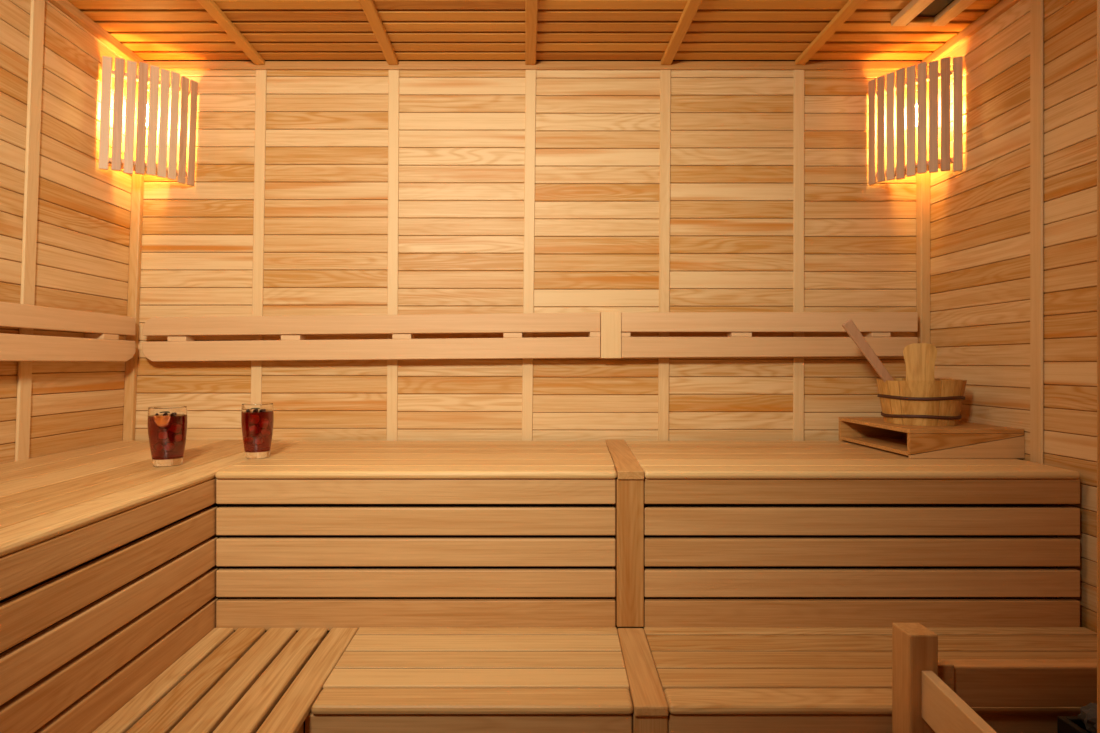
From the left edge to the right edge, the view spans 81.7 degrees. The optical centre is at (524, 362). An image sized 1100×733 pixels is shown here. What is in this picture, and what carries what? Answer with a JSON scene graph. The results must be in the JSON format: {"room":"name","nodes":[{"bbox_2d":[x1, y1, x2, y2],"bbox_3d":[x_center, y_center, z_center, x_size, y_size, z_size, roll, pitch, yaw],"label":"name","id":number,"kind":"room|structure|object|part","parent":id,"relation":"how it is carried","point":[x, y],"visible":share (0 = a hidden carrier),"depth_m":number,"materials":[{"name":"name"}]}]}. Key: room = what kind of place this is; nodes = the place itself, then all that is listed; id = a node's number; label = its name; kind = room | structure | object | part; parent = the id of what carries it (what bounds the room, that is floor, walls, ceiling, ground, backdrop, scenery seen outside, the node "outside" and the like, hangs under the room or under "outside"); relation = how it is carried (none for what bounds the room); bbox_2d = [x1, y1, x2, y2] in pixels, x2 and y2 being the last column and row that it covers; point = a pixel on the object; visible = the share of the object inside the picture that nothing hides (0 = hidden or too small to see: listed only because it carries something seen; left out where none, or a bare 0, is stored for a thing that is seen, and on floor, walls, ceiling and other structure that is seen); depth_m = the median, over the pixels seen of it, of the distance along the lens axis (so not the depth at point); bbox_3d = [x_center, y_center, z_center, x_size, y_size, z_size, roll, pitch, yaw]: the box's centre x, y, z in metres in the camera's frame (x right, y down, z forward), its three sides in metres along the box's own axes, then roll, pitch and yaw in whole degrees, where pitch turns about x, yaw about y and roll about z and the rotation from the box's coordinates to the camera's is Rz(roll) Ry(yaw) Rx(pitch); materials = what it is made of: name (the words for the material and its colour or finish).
{"room":"sauna","nodes":[
{"label":"sauna","id":0,"kind":"room"},
{"bbox_2d":[0,0,131,463],"bbox_3d":[-1.443,0.013,0.759,0.130,2.175,3.018,0,0,0],"label":"wall","id":1,"kind":"structure","parent":0,"point":[84,209],"depth_m":1.93,"materials":[{"name":"brown wood"}]},
{"bbox_2d":[15,0,44,460],"bbox_3d":[-1.412,0.028,1.793,0.084,2.145,0.046,0,0,0],"label":"trim","id":2,"kind":"structure","parent":1,"relation":"attached to","point":[37,8],"depth_m":1.79,"materials":[{"name":"brown wood"}]},
{"bbox_2d":[0,302,134,361],"bbox_3d":[-1.378,-0.082,0.998,0.067,0.153,2.395,0,0,0],"label":"backrest","id":3,"kind":"object","parent":1,"relation":"attached to","point":[106,345],"visible":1,"depth_m":1.85,"materials":[{"name":"brown wood"}]},
{"bbox_3d":[-1.356,-0.041,0.998,0.022,0.072,2.395,0,0,0],"label":"rail","id":4,"kind":"part","parent":3,"relation":"part of","materials":[{"name":"brown wood"}]},
{"bbox_3d":[-1.356,-0.126,0.998,0.022,0.063,2.395,0,0,0],"label":"rail","id":5,"kind":"part","parent":3,"relation":"part of","materials":[{"name":"brown wood"}]},
{"bbox_2d":[47,0,144,67],"bbox_3d":[-1.366,-1.060,0.759,0.025,0.030,3.018,0,0,0],"label":"trim","id":6,"kind":"structure","parent":1,"relation":"attached to","point":[65,6],"depth_m":2.01,"materials":[{"name":"brown wood"}]},
{"bbox_2d":[99,56,197,185],"bbox_3d":[-1.299,-0.814,2.184,0.143,0.375,0.296,0,0,43],"label":"lamp","id":7,"kind":"object","parent":1,"relation":"attached to","point":[147,104],"visible":1,"depth_m":2.13,"materials":[{"name":"brown wood"}]},
{"bbox_3d":[-1.294,-0.667,2.175,0.084,0.014,0.251,0,0,45],"label":"shade rail","id":8,"kind":"part","parent":7,"relation":"part of","materials":[{"name":"brown wood"}]},
{"bbox_3d":[-1.271,-0.952,2.162,0.252,0.014,0.047,0,0,-44],"label":"shade rail","id":9,"kind":"part","parent":7,"relation":"part of","materials":[{"name":"brown wood"}]},
{"bbox_2d":[135,70,916,628],"bbox_3d":[0.000,0.013,2.293,3.200,2.175,0.050,0,0,0],"label":"wall","id":10,"kind":"structure","parent":0,"point":[462,132],"depth_m":2.27,"materials":[{"name":"brown wood"}]},
{"bbox_2d":[123,68,143,440],"bbox_3d":[-1.399,0.028,2.257,0.109,2.145,0.022,0,0,0],"label":"trim","id":11,"kind":"structure","parent":10,"relation":"attached to","point":[137,189],"depth_m":2.25,"materials":[{"name":"brown wood"}]},
{"bbox_2d":[251,70,266,402],"bbox_3d":[-0.957,0.028,2.264,0.072,2.145,0.007,0,0,0],"label":"trim","id":12,"kind":"structure","parent":10,"relation":"attached to","point":[261,75],"depth_m":2.26,"materials":[{"name":"brown wood"}]},
{"bbox_2d":[142,313,599,361],"bbox_3d":[-0.533,-0.090,2.230,1.588,0.170,0.060,0,0,0],"label":"backrest","id":13,"kind":"object","parent":10,"relation":"attached to","point":[402,345],"visible":1,"depth_m":2.20,"materials":[{"name":"brown wood"}]},
{"bbox_3d":[-0.533,-0.048,2.211,1.588,0.086,0.022,0,0,0],"label":"rail","id":14,"kind":"part","parent":13,"relation":"part of","materials":[{"name":"brown wood"}]},
{"bbox_3d":[-0.533,-0.135,2.211,1.588,0.080,0.022,0,0,0],"label":"rail","id":15,"kind":"part","parent":13,"relation":"part of","materials":[{"name":"brown wood"}]},
{"bbox_2d":[387,70,398,440],"bbox_3d":[-0.473,0.028,2.264,0.049,2.145,0.007,0,0,0],"label":"trim","id":16,"kind":"structure","parent":10,"relation":"attached to","point":[393,75],"depth_m":2.26,"materials":[{"name":"brown wood"}]},
{"bbox_2d":[522,70,535,440],"bbox_3d":[0.010,0.028,2.264,0.060,2.145,0.007,0,0,0],"label":"trim","id":17,"kind":"structure","parent":10,"relation":"attached to","point":[530,77],"depth_m":2.26,"materials":[{"name":"brown wood"}]},
{"bbox_2d":[145,61,920,69],"bbox_3d":[0.028,-1.060,2.263,2.761,0.030,0.010,0,0,0],"label":"trim","id":18,"kind":"structure","parent":10,"relation":"attached to","point":[167,65],"depth_m":2.26,"materials":[{"name":"brown wood"}]},
{"bbox_2d":[600,312,620,357],"bbox_3d":[0.298,-0.097,2.228,0.070,0.162,0.064,0,0,0],"label":"plate","id":19,"kind":"object","parent":10,"relation":"attached to","point":[610,322],"visible":0.84,"depth_m":2.20,"materials":[{"name":"brown wood"}]},
{"bbox_2d":[658,70,670,440],"bbox_3d":[0.495,0.028,2.264,0.050,2.145,0.007,0,0,0],"label":"trim","id":20,"kind":"structure","parent":10,"relation":"attached to","point":[665,75],"depth_m":2.26,"materials":[{"name":"brown wood"}]},
{"bbox_2d":[621,312,917,357],"bbox_3d":[0.848,-0.098,2.230,1.028,0.159,0.060,0,0,0],"label":"backrest","id":21,"kind":"object","parent":10,"relation":"attached to","point":[734,344],"visible":0.84,"depth_m":2.20,"materials":[{"name":"brown wood"}]},
{"bbox_3d":[0.848,-0.054,2.211,1.028,0.073,0.022,0,0,0],"label":"rail","id":22,"kind":"part","parent":21,"relation":"part of","materials":[{"name":"brown wood"}]},
{"bbox_3d":[0.848,-0.142,2.211,1.028,0.069,0.022,0,0,0],"label":"rail","id":23,"kind":"part","parent":21,"relation":"part of","materials":[{"name":"brown wood"}]},
{"bbox_2d":[793,70,804,440],"bbox_3d":[0.976,0.028,2.264,0.041,2.145,0.007,0,0,0],"label":"trim","id":24,"kind":"structure","parent":10,"relation":"attached to","point":[798,75],"depth_m":2.26,"materials":[{"name":"brown wood"}]},
{"bbox_2d":[868,56,962,184],"bbox_3d":[1.337,-0.814,2.185,0.273,0.376,0.139,0,0,31],"label":"lamp","id":25,"kind":"object","parent":10,"relation":"attached to","point":[916,96],"visible":1,"depth_m":2.14,"materials":[{"name":"brown wood"}]},
{"bbox_3d":[1.323,-0.952,2.162,0.246,0.014,0.047,0,0,45],"label":"shade rail","id":26,"kind":"part","parent":25,"relation":"part of","materials":[{"name":"brown wood"}]},
{"bbox_3d":[1.335,-0.667,2.174,0.081,0.014,0.246,0,0,-45],"label":"shade rail","id":27,"kind":"part","parent":25,"relation":"part of","materials":[{"name":"brown wood"}]},
{"bbox_2d":[916,67,929,343],"bbox_3d":[1.413,0.028,2.253,0.034,2.145,0.030,0,0,0],"label":"trim","id":28,"kind":"structure","parent":10,"relation":"attached to","point":[922,180],"depth_m":2.24,"materials":[{"name":"brown wood"}]},
{"bbox_2d":[68,0,1000,61],"bbox_3d":[0.000,-1.100,0.759,3.200,0.050,3.118,0,0,0],"label":"ceiling","id":29,"kind":"structure","parent":0,"point":[153,30],"depth_m":2.04,"materials":[{"name":"brown wood"}]},
{"bbox_2d":[197,0,264,64],"bbox_3d":[-0.942,-1.067,0.754,0.038,0.016,3.008,0,0,0],"label":"trim","id":30,"kind":"structure","parent":29,"relation":"attached to","point":[210,6],"depth_m":2.03,"materials":[{"name":"brown wood"}]},
{"bbox_2d":[359,0,398,64],"bbox_3d":[-0.468,-1.067,0.754,0.038,0.016,3.008,0,0,0],"label":"trim","id":31,"kind":"structure","parent":29,"relation":"attached to","point":[369,8],"depth_m":2.03,"materials":[{"name":"brown wood"}]},
{"bbox_2d":[525,0,537,64],"bbox_3d":[0.020,-1.067,0.754,0.038,0.016,3.008,0,0,0],"label":"trim","id":32,"kind":"structure","parent":29,"relation":"attached to","point":[531,6],"depth_m":2.02,"materials":[{"name":"brown wood"}]},
{"bbox_2d":[661,0,701,64],"bbox_3d":[0.500,-1.067,0.754,0.038,0.016,3.008,0,0,0],"label":"trim","id":33,"kind":"structure","parent":29,"relation":"attached to","point":[691,7],"depth_m":2.03,"materials":[{"name":"brown wood"}]},
{"bbox_2d":[795,0,864,64],"bbox_3d":[0.977,-1.067,0.754,0.038,0.016,3.008,0,0,0],"label":"trim","id":34,"kind":"structure","parent":29,"relation":"attached to","point":[851,6],"depth_m":2.03,"materials":[{"name":"brown wood"}]},
{"bbox_2d":[891,0,975,25],"bbox_3d":[1.230,-1.065,1.845,0.168,0.020,0.290,0,0,0],"label":"ceiling vent","id":35,"kind":"object","parent":29,"relation":"in","point":[917,12],"visible":1,"depth_m":1.92,"materials":[{"name":"brown wood"}]},
{"bbox_2d":[930,0,1096,632],"bbox_3d":[1.460,0.013,0.759,0.060,2.175,3.018,0,0,0],"label":"wall","id":36,"kind":"structure","parent":0,"point":[980,212],"depth_m":1.84,"materials":[{"name":"brown wood"}]},
{"bbox_2d":[921,0,1019,66],"bbox_3d":[1.420,-1.060,0.759,0.020,0.030,3.018,0,0,0],"label":"trim","id":37,"kind":"structure","parent":36,"relation":"attached to","point":[1002,6],"depth_m":2.01,"materials":[{"name":"brown wood"}]},
{"bbox_2d":[1030,0,1043,463],"bbox_3d":[1.426,0.028,1.769,0.008,2.145,0.042,0,0,0],"label":"trim","id":38,"kind":"structure","parent":36,"relation":"attached to","point":[1036,6],"depth_m":1.76,"materials":[{"name":"brown wood"}]},
{"bbox_3d":[-0.001,1.110,0.759,2.998,0.020,3.018,0,0,0],"label":"floor","id":39,"kind":"structure","parent":0,"visible":0},
{"bbox_2d":[0,440,302,732],"bbox_3d":[-1.104,0.687,0.983,0.636,0.826,2.566,0,0,0],"label":"bench","id":40,"kind":"object","parent":39,"relation":"on","point":[99,596],"visible":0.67,"depth_m":1.24,"materials":[{"name":"brown wood"}]},
{"bbox_3d":[-0.865,0.697,0.660,0.040,0.805,1.880,0,0,0],"label":"frame","id":41,"kind":"part","parent":40,"relation":"part of","materials":[{"name":"brown wood"}]},
{"bbox_2d":[147,406,187,466],"bbox_3d":[-0.958,0.196,1.703,0.094,0.155,0.094,0,0,0],"label":"drink glass","id":42,"kind":"object","parent":40,"relation":"on","point":[167,425],"visible":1,"depth_m":1.67,"materials":[{"name":"red"}]},
{"bbox_2d":[92,628,357,732],"bbox_3d":[-0.605,0.884,0.655,0.366,0.431,1.910,0,0,0],"label":"bench","id":43,"kind":"object","parent":39,"relation":"on","point":[229,681],"visible":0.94,"depth_m":1.32,"materials":[{"name":"brown wood"}]},
{"bbox_2d":[215,441,616,727],"bbox_3d":[-0.250,0.687,1.917,1.070,0.826,0.635,0,0,0],"label":"bench","id":44,"kind":"object","parent":39,"relation":"on","point":[329,535],"visible":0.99,"depth_m":1.61,"materials":[{"name":"brown wood"}]},
{"bbox_2d":[241,403,273,458],"bbox_3d":[-0.774,0.196,1.838,0.087,0.155,0.087,0,0,0],"label":"drink glass","id":45,"kind":"object","parent":44,"relation":"on","point":[257,419],"visible":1,"depth_m":1.80,"materials":[{"name":"red"}]},
{"bbox_2d":[605,440,643,626],"bbox_3d":[0.291,0.470,1.928,0.070,0.395,0.667,0,0,5],"label":"divider","id":46,"kind":"object","parent":44,"relation":"attached to","point":[629,505],"visible":0.87,"depth_m":1.60,"materials":[{"name":"brown wood"}]},
{"bbox_2d":[305,627,632,732],"bbox_3d":[-0.101,0.884,1.424,0.665,0.431,0.372,0,0,0],"label":"bench","id":47,"kind":"object","parent":39,"relation":"on","point":[386,679],"visible":0.94,"depth_m":1.32,"materials":[{"name":"brown wood"}]},
{"bbox_2d":[617,628,668,732],"bbox_3d":[0.255,0.884,1.419,0.069,0.432,0.373,0,0,3],"label":"divider","id":48,"kind":"object","parent":39,"relation":"on","point":[650,712],"visible":0.91,"depth_m":1.32,"materials":[{"name":"brown wood"}]},
{"bbox_2d":[626,441,1079,628],"bbox_3d":[0.856,0.687,1.917,1.107,0.826,0.635,0,0,0],"label":"bench","id":49,"kind":"object","parent":39,"relation":"on","point":[737,533],"visible":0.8,"depth_m":1.61,"materials":[{"name":"brown wood"}]},
{"bbox_2d":[839,417,1024,457],"bbox_3d":[1.264,0.231,2.022,0.328,0.084,0.413,0,0,0],"label":"wooden box","id":50,"kind":"object","parent":49,"relation":"on","point":[965,439],"visible":0.94,"depth_m":1.82,"materials":[{"name":"brown wood"}]},
{"bbox_2d":[876,343,966,425],"bbox_3d":[1.244,0.065,1.998,0.243,0.248,0.248,0,0,0],"label":"wooden bucket","id":51,"kind":"object","parent":50,"relation":"on","point":[919,398],"visible":1,"depth_m":1.90,"materials":[{"name":"brown wood"}]},
{"bbox_2d":[842,319,893,381],"bbox_3d":[1.114,-0.006,1.990,0.258,0.262,0.072,0,0,0],"label":"ladle","id":52,"kind":"object","parent":51,"relation":"in","point":[849,326],"visible":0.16,"depth_m":1.97,"materials":[{"name":"brown wood"}]},
{"bbox_2d":[644,627,1096,732],"bbox_3d":[0.850,0.884,1.424,1.137,0.431,0.372,0,0,0],"label":"bench","id":53,"kind":"object","parent":39,"relation":"on","point":[713,679],"visible":0.56,"depth_m":1.37,"materials":[{"name":"brown wood"}]},
{"bbox_2d":[892,0,1099,732],"bbox_3d":[1.040,0.013,0.957,0.759,2.174,0.554,0,0,0],"label":"guard","id":54,"kind":"object","parent":39,"relation":"on","point":[929,695],"visible":1,"depth_m":1.19,"materials":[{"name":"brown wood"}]},
{"bbox_3d":[0.723,0.796,1.179,0.052,0.607,0.058,0,0,0],"label":"corner post","id":55,"kind":"part","parent":54,"relation":"part of","materials":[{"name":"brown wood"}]},
{"bbox_3d":[0.700,0.599,0.943,0.020,0.085,0.419,0,0,8],"label":"rail","id":56,"kind":"part","parent":54,"relation":"part of","materials":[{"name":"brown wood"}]},
{"bbox_3d":[0.688,0.013,0.708,0.054,2.174,0.056,0,0,0],"label":"tall post","id":57,"kind":"part","parent":54,"relation":"part of","materials":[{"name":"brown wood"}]},
{"bbox_2d":[1057,702,1096,732],"bbox_3d":[1.134,0.843,0.960,0.392,0.514,0.320,0,0,0],"label":"heater","id":58,"kind":"object","parent":39,"relation":"on","point":[1065,724],"depth_m":1.09,"materials":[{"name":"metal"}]},
{"bbox_3d":[0.986,0.612,1.082,0.065,0.052,0.069,0,0,0],"label":"heater stone","id":59,"kind":"part","parent":58,"relation":"part of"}
]}

